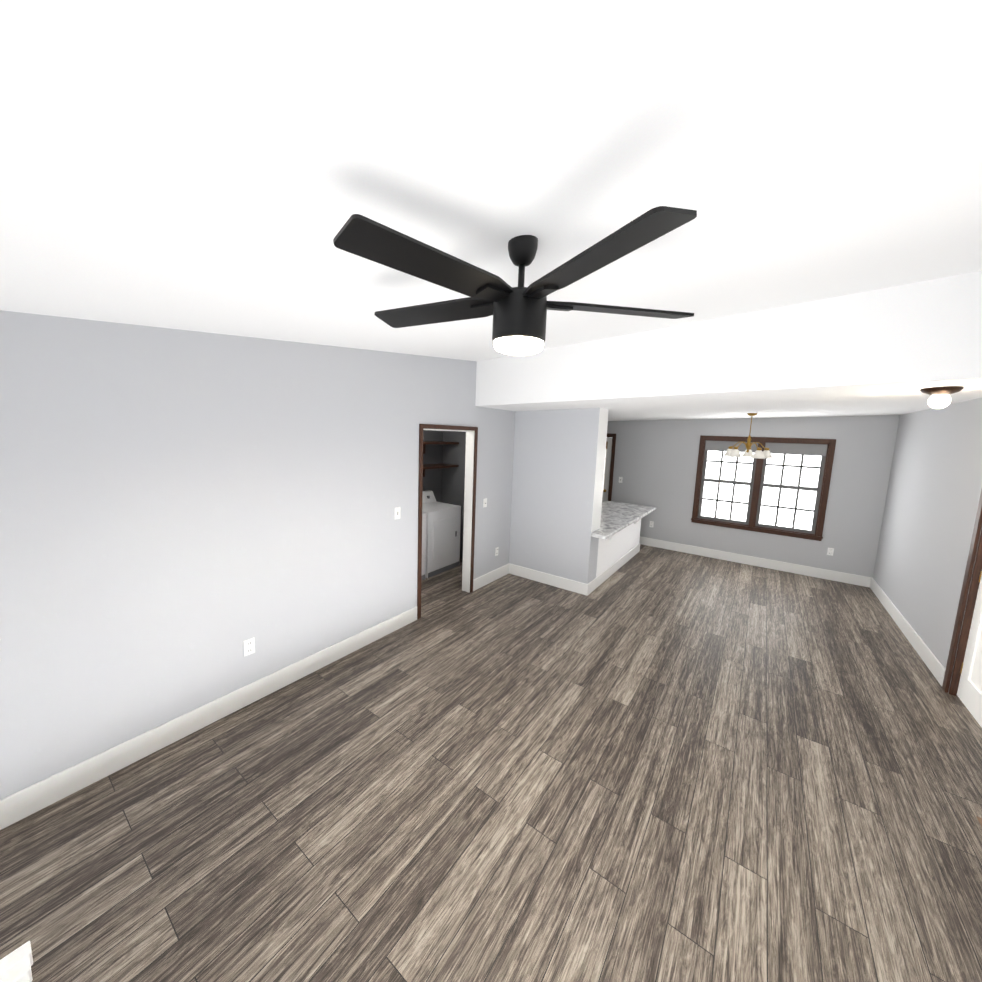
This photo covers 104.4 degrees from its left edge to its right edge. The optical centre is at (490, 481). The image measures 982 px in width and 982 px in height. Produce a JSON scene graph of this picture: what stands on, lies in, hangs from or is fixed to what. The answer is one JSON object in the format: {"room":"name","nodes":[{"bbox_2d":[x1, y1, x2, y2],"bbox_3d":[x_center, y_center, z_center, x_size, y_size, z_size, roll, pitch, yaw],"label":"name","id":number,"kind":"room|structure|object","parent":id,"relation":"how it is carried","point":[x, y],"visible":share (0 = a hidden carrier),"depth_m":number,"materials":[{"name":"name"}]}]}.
{"room":"empty living room","nodes":[
{"label":"empty living room","id":0,"kind":"room"},
{"bbox_2d":[0,310,514,799],"bbox_3d":[-1.286,-0.076,3.230,0.120,3.250,5.720,7,9,35],"label":"wall","id":1,"kind":"structure","parent":0,"point":[184,514],"depth_m":2.36,"materials":[{"name":"grey paint"}]},
{"bbox_2d":[0,606,416,829],"bbox_3d":[-1.827,1.543,2.632,0.020,0.150,3.558,7,9,35],"label":"baseboard","id":2,"kind":"structure","parent":1,"relation":"attached to","point":[30,800],"depth_m":2.38,"materials":[{"name":"white wood"}]},
{"bbox_2d":[243,637,254,656],"bbox_3d":[-1.725,1.178,2.721,0.008,0.115,0.070,7,9,35],"label":"electrical outlet","id":3,"kind":"object","parent":1,"relation":"attached to","point":[249,646],"visible":1,"depth_m":2.72,"materials":[{"name":"white plastic"}]},
{"bbox_2d":[394,507,400,518],"bbox_3d":[-0.908,0.305,3.713,0.016,0.115,0.070,7,9,35],"label":"light switch","id":4,"kind":"object","parent":1,"relation":"attached to","point":[397,512],"visible":1,"depth_m":3.71,"materials":[{"name":"white plastic"}]},
{"bbox_2d":[417,424,477,618],"bbox_3d":[-0.524,0.399,4.374,0.138,2.075,0.950,7,9,35],"label":"door frame","id":5,"kind":"structure","parent":1,"relation":"attached to","point":[469,505],"depth_m":4.63,"materials":[{"name":"brown wood"}]},
{"bbox_2d":[483,498,486,507],"bbox_3d":[-0.071,0.267,4.887,0.016,0.115,0.070,7,9,35],"label":"light switch","id":6,"kind":"object","parent":1,"relation":"attached to","point":[484,502],"visible":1,"depth_m":4.88,"materials":[{"name":"white plastic"}]},
{"bbox_2d":[473,564,507,590],"bbox_3d":[0.011,1.287,5.180,0.020,0.150,0.818,7,9,35],"label":"baseboard","id":7,"kind":"structure","parent":1,"relation":"attached to","point":[483,580],"depth_m":5.14,"materials":[{"name":"white wood"}]},
{"bbox_2d":[423,430,442,501],"bbox_3d":[-1.531,-0.352,5.340,0.120,3.250,2.590,7,9,35],"label":"wall","id":8,"kind":"structure","parent":0,"point":[432,481],"depth_m":6.11,"materials":[{"name":"paint"}]},
{"bbox_2d":[423,441,458,476],"bbox_3d":[-1.337,-0.278,5.207,0.358,0.550,2.330,7,9,35],"label":"shelf","id":9,"kind":"object","parent":8,"relation":"attached to","point":[433,466],"visible":0.31,"depth_m":5.83,"materials":[{"name":"brown wood"}]},
{"bbox_2d":[442,431,465,556],"bbox_3d":[-0.226,-0.379,5.924,1.320,3.250,0.120,7,9,35],"label":"wall","id":10,"kind":"structure","parent":0,"point":[445,485],"depth_m":6.13,"materials":[{"name":"paint"}]},
{"bbox_2d":[0,544,981,981],"bbox_3d":[0.719,1.620,3.743,6.290,0.100,8.970,7,9,35],"label":"floor","id":11,"kind":"structure","parent":0,"point":[650,764],"depth_m":2.03,"materials":[{"name":"brown wood"}]},
{"bbox_2d":[0,941,32,981],"bbox_3d":[-1.051,1.895,0.416,2.300,0.061,0.876,7,9,35],"label":"brick hearth","id":12,"kind":"object","parent":11,"relation":"on","point":[16,964],"visible":1,"depth_m":1.36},
{"bbox_2d":[421,512,425,580],"bbox_3d":[-1.340,0.785,5.059,0.664,1.080,0.675,7,9,35],"label":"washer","id":13,"kind":"object","parent":11,"relation":"on","point":[423,546],"visible":0.04,"depth_m":5.12,"materials":[{"name":"white metal"}]},
{"bbox_2d":[422,490,460,577],"bbox_3d":[-0.918,0.728,5.631,0.680,1.080,0.680,7,9,35],"label":"dryer","id":14,"kind":"object","parent":11,"relation":"on","point":[443,521],"visible":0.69,"depth_m":5.44,"materials":[{"name":"white metal"}]},
{"bbox_3d":[1.711,0.912,6.150,0.548,0.772,2.125,7,9,35],"label":"base cabinet","id":15,"kind":"object","parent":11,"relation":"on","visible":0},
{"bbox_2d":[591,501,655,539],"bbox_3d":[1.803,0.617,5.965,0.890,0.220,2.630,7,9,35],"label":"countertop","id":16,"kind":"structure","parent":15,"relation":"on","point":[616,517],"depth_m":5.88,"materials":[{"name":"stone"}]},
{"bbox_2d":[0,0,981,360],"bbox_3d":[0.240,-0.925,1.401,4.530,0.813,4.680,7,9,35],"label":"ceiling","id":17,"kind":"structure","parent":0,"point":[222,166],"depth_m":0.93,"materials":[{"name":"paint"}]},
{"bbox_2d":[333,206,696,355],"bbox_3d":[0.077,-0.710,1.439,1.316,0.432,1.323,7,9,35],"label":"fan","id":18,"kind":"object","parent":17,"relation":"hanging from","point":[519,313],"visible":0.98,"depth_m":1.26,"materials":[{"name":"black metal"}]},
{"bbox_2d":[509,408,599,583],"bbox_3d":[0.835,-0.244,5.160,1.310,3.250,0.300,7,9,35],"label":"wall","id":19,"kind":"structure","parent":0,"point":[554,465],"depth_m":5.01,"materials":[{"name":"grey paint"}]},
{"bbox_2d":[508,563,584,594],"bbox_3d":[0.730,1.310,5.199,1.170,0.150,0.020,7,9,35],"label":"baseboard","id":20,"kind":"structure","parent":19,"relation":"attached to","point":[560,582],"depth_m":5.16,"materials":[{"name":"white wood"}]},
{"bbox_2d":[591,408,608,532],"bbox_3d":[1.373,-0.262,4.772,0.006,1.780,0.297,7,9,35],"label":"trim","id":21,"kind":"structure","parent":19,"relation":"attached to","point":[600,464],"depth_m":4.77,"materials":[{"name":"white wood"}]},
{"bbox_2d":[596,519,640,576],"bbox_3d":[1.988,0.945,5.963,0.120,0.773,2.150,7,9,35],"label":"wall","id":22,"kind":"structure","parent":0,"point":[617,546],"depth_m":5.73,"materials":[{"name":"white paint"}]},
{"bbox_2d":[584,540,639,595],"bbox_3d":[1.943,1.272,5.842,0.020,0.150,2.482,7,9,35],"label":"baseboard","id":23,"kind":"structure","parent":22,"relation":"attached to","point":[588,588],"depth_m":5.51,"materials":[{"name":"white wood"}]},
{"bbox_2d":[475,271,981,406],"bbox_3d":[1.606,-1.150,3.288,4.290,0.930,0.120,7,9,35],"label":"ceiling beam","id":24,"kind":"structure","parent":0,"point":[927,331],"depth_m":2.84,"materials":[{"name":"paint"}]},
{"bbox_2d":[486,380,981,420],"bbox_3d":[2.170,-0.992,5.365,5.970,0.229,3.870,7,9,35],"label":"ceiling","id":25,"kind":"structure","parent":0,"point":[880,400],"depth_m":3.99,"materials":[{"name":"paint"}]},
{"bbox_2d":[723,413,772,458],"bbox_3d":[3.534,-0.635,5.203,0.574,0.595,0.552,7,9,35],"label":"chandelier","id":26,"kind":"object","parent":25,"relation":"hanging from","point":[748,452],"visible":1,"depth_m":5.14,"materials":[{"name":"gold metal"}]},
{"bbox_2d":[920,386,963,408],"bbox_3d":[3.189,-0.594,2.709,0.200,0.145,0.200,7,9,35],"label":"flush-mount light","id":27,"kind":"object","parent":25,"relation":"attached to","point":[940,397],"visible":1,"depth_m":2.67,"materials":[{"name":"white glass"}]},
{"bbox_2d":[607,415,899,577],"bbox_3d":[3.464,-0.359,6.815,5.410,3.250,0.120,7,9,35],"label":"wall","id":28,"kind":"structure","parent":0,"point":[655,463],"depth_m":6.09,"materials":[{"name":"grey paint"}]},
{"bbox_2d":[602,437,611,501],"bbox_3d":[2.042,0.078,7.842,0.776,2.001,0.088,7,9,35],"label":"kitchen door","id":29,"kind":"structure","parent":28,"relation":"in","point":[607,468],"depth_m":7.62,"materials":[{"name":"white wood"}]},
{"bbox_2d":[607,433,615,500],"bbox_3d":[2.058,0.043,7.858,0.930,2.090,0.138,7,9,35],"label":"door frame","id":30,"kind":"structure","parent":28,"relation":"attached to","point":[613,436],"depth_m":7.50,"materials":[{"name":"brown wood"}]},
{"bbox_2d":[640,536,867,586],"bbox_3d":[3.918,1.252,6.565,3.818,0.150,0.016,7,9,35],"label":"baseboard","id":31,"kind":"structure","parent":28,"relation":"attached to","point":[832,575],"depth_m":6.20,"materials":[{"name":"white wood"}]},
{"bbox_2d":[691,435,835,540],"bbox_3d":[4.329,0.041,6.203,1.780,1.530,0.165,7,9,35],"label":"window","id":32,"kind":"structure","parent":28,"relation":"in","point":[824,449],"depth_m":6.12,"materials":[{"name":"brown wood"}]},
{"bbox_2d":[827,547,833,555],"bbox_3d":[5.085,1.044,5.707,0.070,0.115,0.008,7,9,35],"label":"electrical outlet","id":33,"kind":"object","parent":28,"relation":"attached to","point":[830,551],"visible":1,"depth_m":5.70,"materials":[{"name":"white plastic"}]},
{"bbox_2d":[873,398,981,692],"bbox_3d":[3.136,0.254,1.862,0.120,3.250,8.610,7,9,35],"label":"wall","id":34,"kind":"structure","parent":0,"point":[931,505],"depth_m":3.82,"materials":[{"name":"grey paint"}]},
{"bbox_2d":[868,577,945,685],"bbox_3d":[4.645,1.558,4.344,0.020,0.150,2.748,7,9,35],"label":"baseboard","id":35,"kind":"structure","parent":34,"relation":"attached to","point":[933,664],"depth_m":3.95,"materials":[{"name":"white wood"}]},
{"bbox_2d":[942,489,981,695],"bbox_3d":[3.606,0.747,2.630,0.140,2.115,1.050,7,9,35],"label":"door frame","id":36,"kind":"structure","parent":34,"relation":"attached to","point":[960,650],"depth_m":3.07,"materials":[{"name":"brown wood"}]},
{"bbox_2d":[957,571,981,727],"bbox_3d":[3.594,0.779,2.649,0.105,2.021,0.898,7,9,35],"label":"front door","id":37,"kind":"structure","parent":34,"relation":"in","point":[969,693],"depth_m":2.95,"materials":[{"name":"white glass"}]},
{"label":"outside","id":38,"kind":"structure","parent":0,"visible":0},
{"bbox_2d":[701,451,821,529],"bbox_3d":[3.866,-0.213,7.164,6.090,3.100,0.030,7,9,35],"label":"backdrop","id":39,"kind":"structure","parent":38,"point":[807,498],"depth_m":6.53,"materials":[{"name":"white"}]}
]}

